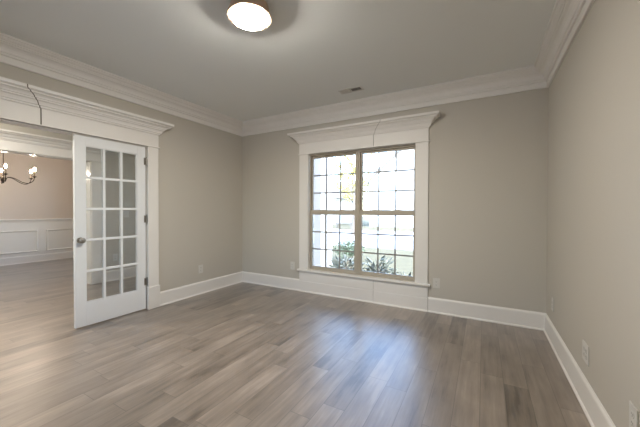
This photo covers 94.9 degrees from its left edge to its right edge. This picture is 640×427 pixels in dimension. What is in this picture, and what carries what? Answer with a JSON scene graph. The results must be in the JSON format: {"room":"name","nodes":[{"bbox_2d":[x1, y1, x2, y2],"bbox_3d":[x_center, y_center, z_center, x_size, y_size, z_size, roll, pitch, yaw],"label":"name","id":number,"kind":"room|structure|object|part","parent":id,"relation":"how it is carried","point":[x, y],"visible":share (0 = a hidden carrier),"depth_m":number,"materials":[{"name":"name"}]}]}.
{"room":"empty home office","nodes":[
{"label":"empty home office","id":0,"kind":"room"},
{"bbox_2d":[0,152,72,218],"bbox_3d":[-7.475,-0.200,6.003,0.120,2.740,4.450,0,1,29],"label":"wall","id":1,"kind":"structure","parent":0,"point":[50,194],"depth_m":7.06,"materials":[{"name":"paint"}]},
{"bbox_2d":[0,218,72,265],"bbox_3d":[-7.402,0.654,5.970,0.052,1.032,4.450,0,1,29],"label":"wainscot","id":2,"kind":"structure","parent":1,"relation":"attached to","point":[21,240],"depth_m":7.03,"materials":[{"name":"white paint"}]},
{"bbox_3d":[-7.080,0.660,6.554,0.022,0.520,1.202,0,1,29],"label":"panel moulding","id":3,"kind":"part","parent":2,"relation":"part of","materials":[{"name":"white paint"}]},
{"bbox_3d":[-7.401,0.177,5.965,0.052,0.077,4.450,0,1,29],"label":"chair rail","id":4,"kind":"part","parent":2,"relation":"part of","materials":[{"name":"white paint"}]},
{"bbox_3d":[-6.548,0.651,7.510,0.022,0.520,0.690,0,1,29],"label":"panel moulding","id":5,"kind":"part","parent":2,"relation":"part of","materials":[{"name":"white paint"}]},
{"bbox_2d":[0,123,135,270],"bbox_3d":[-4.299,-0.173,4.235,0.150,2.740,4.450,0,1,29],"label":"wall","id":6,"kind":"structure","parent":0,"point":[111,158],"depth_m":5.25,"materials":[{"name":"beige paint"}]},
{"bbox_2d":[0,129,105,283],"bbox_3d":[-4.341,0.037,4.026,0.326,2.325,2.614,0,1,29],"label":"trim","id":7,"kind":"structure","parent":6,"relation":"attached to","point":[13,142],"depth_m":4.91,"materials":[{"name":"white paint"}]},
{"bbox_3d":[-3.789,0.158,4.981,0.020,2.065,0.145,0,1,29],"label":"casing leg","id":8,"kind":"part","parent":7,"relation":"part of","materials":[{"name":"white paint"}]},
{"bbox_2d":[106,266,135,281],"bbox_3d":[-4.225,1.107,4.206,0.026,0.183,4.450,0,1,29],"label":"baseboard","id":9,"kind":"structure","parent":6,"relation":"attached to","point":[111,275],"depth_m":5.28,"materials":[{"name":"white paint"}]},
{"bbox_2d":[123,211,128,217],"bbox_3d":[-3.567,0.012,5.382,0.016,0.124,0.125,0,1,29],"label":"light switch","id":10,"kind":"object","parent":6,"relation":"attached to","point":[125,213],"visible":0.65,"depth_m":5.39,"materials":[{"name":"grey plastic"}]},
{"bbox_2d":[0,62,241,291],"bbox_3d":[-2.494,-0.157,3.231,0.120,2.740,4.450,0,1,29],"label":"wall","id":11,"kind":"structure","parent":0,"point":[200,165],"depth_m":4.25,"materials":[{"name":"beige paint"}]},
{"bbox_2d":[0,76,173,309],"bbox_3d":[-2.537,0.031,3.024,0.298,2.368,2.058,0,1,29],"label":"door frame","id":12,"kind":"structure","parent":11,"relation":"attached to","point":[22,104],"depth_m":3.18,"materials":[{"name":"white paint"}]},
{"bbox_3d":[-2.128,0.048,3.747,0.020,1.780,0.133,0,1,29],"label":"casing leg","id":13,"kind":"part","parent":12,"relation":"part of","materials":[{"name":"white paint"}]},
{"bbox_2d":[73,134,147,328],"bbox_3d":[-2.382,0.186,3.387,0.184,2.029,0.746,0,1,29],"label":"door","id":14,"kind":"structure","parent":11,"relation":"in","point":[93,311],"depth_m":3.30,"materials":[{"name":"white paint"}]},
{"bbox_2d":[0,32,242,135],"bbox_3d":[-2.375,-1.425,3.152,0.145,0.202,4.450,0,1,29],"label":"crown molding","id":15,"kind":"structure","parent":11,"relation":"attached to","point":[15,52],"depth_m":3.18,"materials":[{"name":"white paint"}]},
{"bbox_2d":[198,265,202,273],"bbox_3d":[-1.783,0.830,4.392,0.008,0.124,0.079,0,1,29],"label":"wall outlet","id":16,"kind":"object","parent":11,"relation":"attached to","point":[200,267],"visible":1,"depth_m":4.38,"materials":[{"name":"grey plastic"}]},
{"bbox_2d":[160,271,241,305],"bbox_3d":[-2.434,1.122,3.209,0.026,0.183,4.450,0,1,29],"label":"baseboard","id":17,"kind":"structure","parent":11,"relation":"attached to","point":[169,296],"depth_m":4.34,"materials":[{"name":"white paint"}]},
{"bbox_2d":[0,0,555,121],"bbox_3d":[-3.045,-1.632,3.529,10.245,0.200,4.760,0,1,29],"label":"ceiling","id":18,"kind":"structure","parent":0,"point":[191,51],"depth_m":2.62,"materials":[{"name":"paint"}]},
{"bbox_2d":[0,153,35,184],"bbox_3d":[-5.726,-1.052,5.307,0.934,1.013,0.896,0,1,29],"label":"chandelier","id":19,"kind":"object","parent":18,"relation":"hanging from","point":[3,179],"visible":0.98,"depth_m":5.35,"materials":[{"name":"brown metal"}]},
{"bbox_2d":[227,0,270,30],"bbox_3d":[-0.511,-1.450,2.134,0.312,0.119,0.312,0,1,29],"label":"ceiling light","id":20,"kind":"object","parent":18,"relation":"attached to","point":[250,15],"visible":1,"depth_m":2.08,"materials":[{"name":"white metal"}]},
{"bbox_2d":[231,6,267,30],"bbox_3d":[-0.511,-1.409,2.134,0.255,0.036,0.255,0,1,29],"label":"diffuser","id":21,"kind":"object","parent":20,"relation":"attached to","point":[250,18],"depth_m":2.10,"materials":[{"name":"white glass"}]},
{"bbox_2d":[338,86,363,93],"bbox_3d":[0.383,-1.520,3.619,0.304,0.008,0.124,0,1,29],"label":"ceiling vent","id":22,"kind":"object","parent":18,"relation":"in","point":[357,88],"visible":1,"depth_m":3.62,"materials":[{"name":"white metal"}]},
{"bbox_2d":[0,258,590,426],"bbox_3d":[-3.053,1.268,3.561,10.245,0.120,4.760,0,1,29],"label":"floor","id":23,"kind":"structure","parent":0,"point":[243,354],"depth_m":2.40,"materials":[{"name":"grey wood"}]},
{"bbox_2d":[242,88,548,312],"bbox_3d":[0.560,-0.160,4.169,4.545,2.740,0.160,0,1,29],"label":"wall","id":24,"kind":"structure","parent":0,"point":[488,188],"depth_m":3.42,"materials":[{"name":"beige paint"}]},
{"bbox_2d":[290,262,294,269],"bbox_3d":[-0.434,0.825,4.636,0.079,0.124,0.008,0,1,29],"label":"wall outlet","id":25,"kind":"object","parent":24,"relation":"attached to","point":[292,264],"visible":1,"depth_m":4.63,"materials":[{"name":"grey plastic"}]},
{"bbox_2d":[287,110,439,297],"bbox_3d":[0.510,-0.086,4.092,2.160,2.255,0.284,0,1,29],"label":"window","id":26,"kind":"structure","parent":24,"relation":"in","point":[358,212],"depth_m":4.03,"materials":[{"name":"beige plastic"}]},
{"bbox_3d":[-0.249,-0.020,4.518,0.156,1.760,0.020,0,1,29],"label":"casing leg","id":27,"kind":"part","parent":26,"relation":"part of","materials":[{"name":"white paint"}]},
{"bbox_3d":[0.189,0.397,4.356,0.741,0.898,0.026,0,1,29],"label":"sash","id":28,"kind":"part","parent":26,"relation":"part of","materials":[{"name":"beige plastic"}]},
{"bbox_3d":[0.205,-0.426,4.372,0.741,0.894,0.026,0,1,29],"label":"sash","id":29,"kind":"part","parent":26,"relation":"part of","materials":[{"name":"beige plastic"}]},
{"bbox_3d":[0.522,0.879,4.128,1.952,0.027,0.125,0,1,29],"label":"window stool","id":30,"kind":"part","parent":26,"relation":"part of","materials":[{"name":"white paint"}]},
{"bbox_3d":[0.897,0.403,3.962,0.748,0.898,0.026,0,1,29],"label":"sash","id":31,"kind":"part","parent":26,"relation":"part of","materials":[{"name":"beige plastic"}]},
{"bbox_3d":[0.913,-0.420,3.978,0.748,0.894,0.026,0,1,29],"label":"sash","id":32,"kind":"part","parent":26,"relation":"part of","materials":[{"name":"beige plastic"}]},
{"bbox_3d":[1.272,-0.007,3.671,0.153,1.760,0.020,0,1,29],"label":"casing leg","id":33,"kind":"part","parent":26,"relation":"part of","materials":[{"name":"white paint"}]},
{"bbox_2d":[242,271,545,330],"bbox_3d":[0.497,1.120,4.107,4.275,0.183,0.032,0,1,29],"label":"baseboard","id":34,"kind":"structure","parent":24,"relation":"attached to","point":[488,313],"depth_m":3.70,"materials":[{"name":"white paint"}]},
{"bbox_2d":[242,65,548,136],"bbox_3d":[0.476,-1.427,4.029,4.275,0.202,0.145,0,1,29],"label":"crown molding","id":35,"kind":"structure","parent":24,"relation":"attached to","point":[528,78],"depth_m":3.67,"materials":[{"name":"white paint"}]},
{"bbox_2d":[433,278,439,288],"bbox_3d":[1.427,0.855,3.600,0.079,0.124,0.008,0,1,29],"label":"wall outlet","id":36,"kind":"object","parent":24,"relation":"attached to","point":[436,281],"visible":1,"depth_m":3.60,"materials":[{"name":"grey plastic"}]},
{"bbox_2d":[546,0,639,426],"bbox_3d":[1.323,-0.123,1.021,0.150,2.740,4.600,0,1,29],"label":"wall","id":37,"kind":"structure","parent":0,"point":[593,199],"depth_m":1.67,"materials":[{"name":"beige paint"}]},
{"bbox_2d":[551,297,553,311],"bbox_3d":[2.205,0.862,2.784,0.008,0.124,0.079,0,1,29],"label":"wall outlet","id":38,"kind":"object","parent":37,"relation":"attached to","point":[552,305],"visible":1,"depth_m":2.77,"materials":[{"name":"grey plastic"}]},
{"bbox_2d":[534,0,594,86],"bbox_3d":[1.233,-1.393,1.144,0.145,0.202,4.450,0,1,29],"label":"crown molding","id":39,"kind":"structure","parent":37,"relation":"attached to","point":[567,17],"depth_m":2.30,"materials":[{"name":"white paint"}]},
{"bbox_2d":[543,314,615,426],"bbox_3d":[1.279,1.154,1.143,0.026,0.183,4.450,0,1,29],"label":"baseboard","id":40,"kind":"structure","parent":37,"relation":"attached to","point":[596,414],"depth_m":1.98,"materials":[{"name":"white paint"}]},
{"bbox_2d":[582,340,588,366],"bbox_3d":[1.705,0.894,1.886,0.008,0.124,0.125,0,1,29],"label":"wall outlet","id":41,"kind":"object","parent":37,"relation":"attached to","point":[585,348],"visible":1,"depth_m":1.87,"materials":[{"name":"grey plastic"}]},
{"bbox_2d":[629,400,638,426],"bbox_3d":[1.370,0.899,1.284,0.008,0.124,0.079,0,1,29],"label":"wall outlet","id":42,"kind":"object","parent":37,"relation":"attached to","point":[633,411],"visible":1,"depth_m":1.28,"materials":[{"name":"grey plastic"}]},
{"label":"outside","id":43,"kind":"structure","parent":0,"visible":0},
{"bbox_2d":[332,216,412,231],"bbox_3d":[22.710,1.229,48.415,120.000,0.200,61.000,0,1,29],"label":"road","id":44,"kind":"structure","parent":43,"point":[365,219],"depth_m":27.41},
{"bbox_2d":[335,223,351,228],"bbox_3d":[2.155,1.088,26.080,1.700,0.470,0.420,0,1,29],"label":"garden bench","id":45,"kind":"object","parent":44,"relation":"on","point":[337,224],"visible":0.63,"depth_m":26.02,"materials":[{"name":"white"}]},
{"bbox_2d":[332,182,363,223],"bbox_3d":[-1.839,-1.438,39.736,13.500,5.200,9.000,0,1,29],"label":"house","id":46,"kind":"structure","parent":44,"relation":"on","point":[335,200],"depth_m":34.82,"materials":[{"name":"white"}]},
{"bbox_2d":[364,149,413,227],"bbox_3d":[15.047,-5.072,28.585,19.200,12.800,10.000,0,1,29],"label":"house","id":47,"kind":"structure","parent":44,"relation":"on","point":[405,158],"depth_m":27.88,"materials":[{"name":"white"}]},
{"bbox_3d":[6.260,-0.741,28.287,1.000,1.500,0.020,0,1,29],"label":"pane","id":48,"kind":"part","parent":47,"relation":"part of","materials":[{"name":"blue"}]},
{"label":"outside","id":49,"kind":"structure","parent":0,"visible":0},
{"bbox_2d":[332,245,412,275],"bbox_3d":[0.693,1.609,8.861,120.000,0.200,8.140,0,1,29],"label":"lawn","id":50,"kind":"structure","parent":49,"point":[404,263],"depth_m":9.81,"materials":[{"name":"green plant"}]},
{"bbox_2d":[333,238,365,260],"bbox_3d":[0.877,1.138,9.372,1.101,0.745,1.150,0,1,0],"label":"round shrub","id":51,"kind":"object","parent":50,"relation":"on","point":[347,243],"visible":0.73,"depth_m":9.19,"materials":[{"name":"green plant"}]},
{"bbox_3d":[-1.588,1.383,6.610,3.400,0.290,1.990,0,1,29],"label":"porch slab","id":52,"kind":"object","parent":50,"relation":"on","visible":0},
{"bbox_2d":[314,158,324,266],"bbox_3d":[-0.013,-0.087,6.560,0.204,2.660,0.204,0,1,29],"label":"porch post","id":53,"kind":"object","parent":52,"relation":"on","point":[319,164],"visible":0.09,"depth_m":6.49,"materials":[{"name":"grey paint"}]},
{"bbox_2d":[325,157,332,266],"bbox_3d":[0.137,-0.034,8.114,0.324,3.100,0.324,0,1,29],"label":"porch post","id":54,"kind":"object","parent":52,"relation":"on","point":[329,160],"visible":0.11,"depth_m":8.00,"materials":[{"name":"grey paint"}]},
{"bbox_3d":[1.576,1.541,4.844,3.750,0.030,1.700,0,1,29],"label":"mulch bed","id":55,"kind":"object","parent":50,"relation":"on","visible":0},
{"bbox_2d":[327,249,366,270],"bbox_3d":[0.563,1.137,6.108,0.845,0.751,0.787,0,1,7],"label":"shrub","id":56,"kind":"object","parent":55,"relation":"on","point":[335,263],"visible":0.35,"depth_m":6.13,"materials":[{"name":"green plant"}]},
{"bbox_2d":[363,255,398,273],"bbox_3d":[1.188,1.169,5.827,0.802,0.696,0.766,0,1,29],"label":"shrub","id":57,"kind":"object","parent":55,"relation":"on","point":[384,261],"visible":0.45,"depth_m":5.82,"materials":[{"name":"green plant"}]},
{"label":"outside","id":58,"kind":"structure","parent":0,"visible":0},
{"bbox_2d":[332,229,412,249],"bbox_3d":[5.274,1.540,17.092,120.000,0.180,10.700,0,1,29],"label":"road","id":59,"kind":"structure","parent":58,"point":[387,242],"depth_m":16.41,"materials":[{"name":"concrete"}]},
{"bbox_2d":[332,153,381,235],"bbox_3d":[1.963,-1.314,18.584,3.160,5.453,3.189,0,1,-10],"label":"tree","id":60,"kind":"object","parent":59,"relation":"on","point":[351,164],"visible":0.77,"depth_m":18.38,"materials":[{"name":"green plant"}]},
{"bbox_3d":[1.965,-2.205,18.574,3.160,3.672,3.189,0,1,-10],"label":"crown","id":61,"kind":"part","parent":60,"relation":"part of","materials":[{"name":"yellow plant"}]}
]}

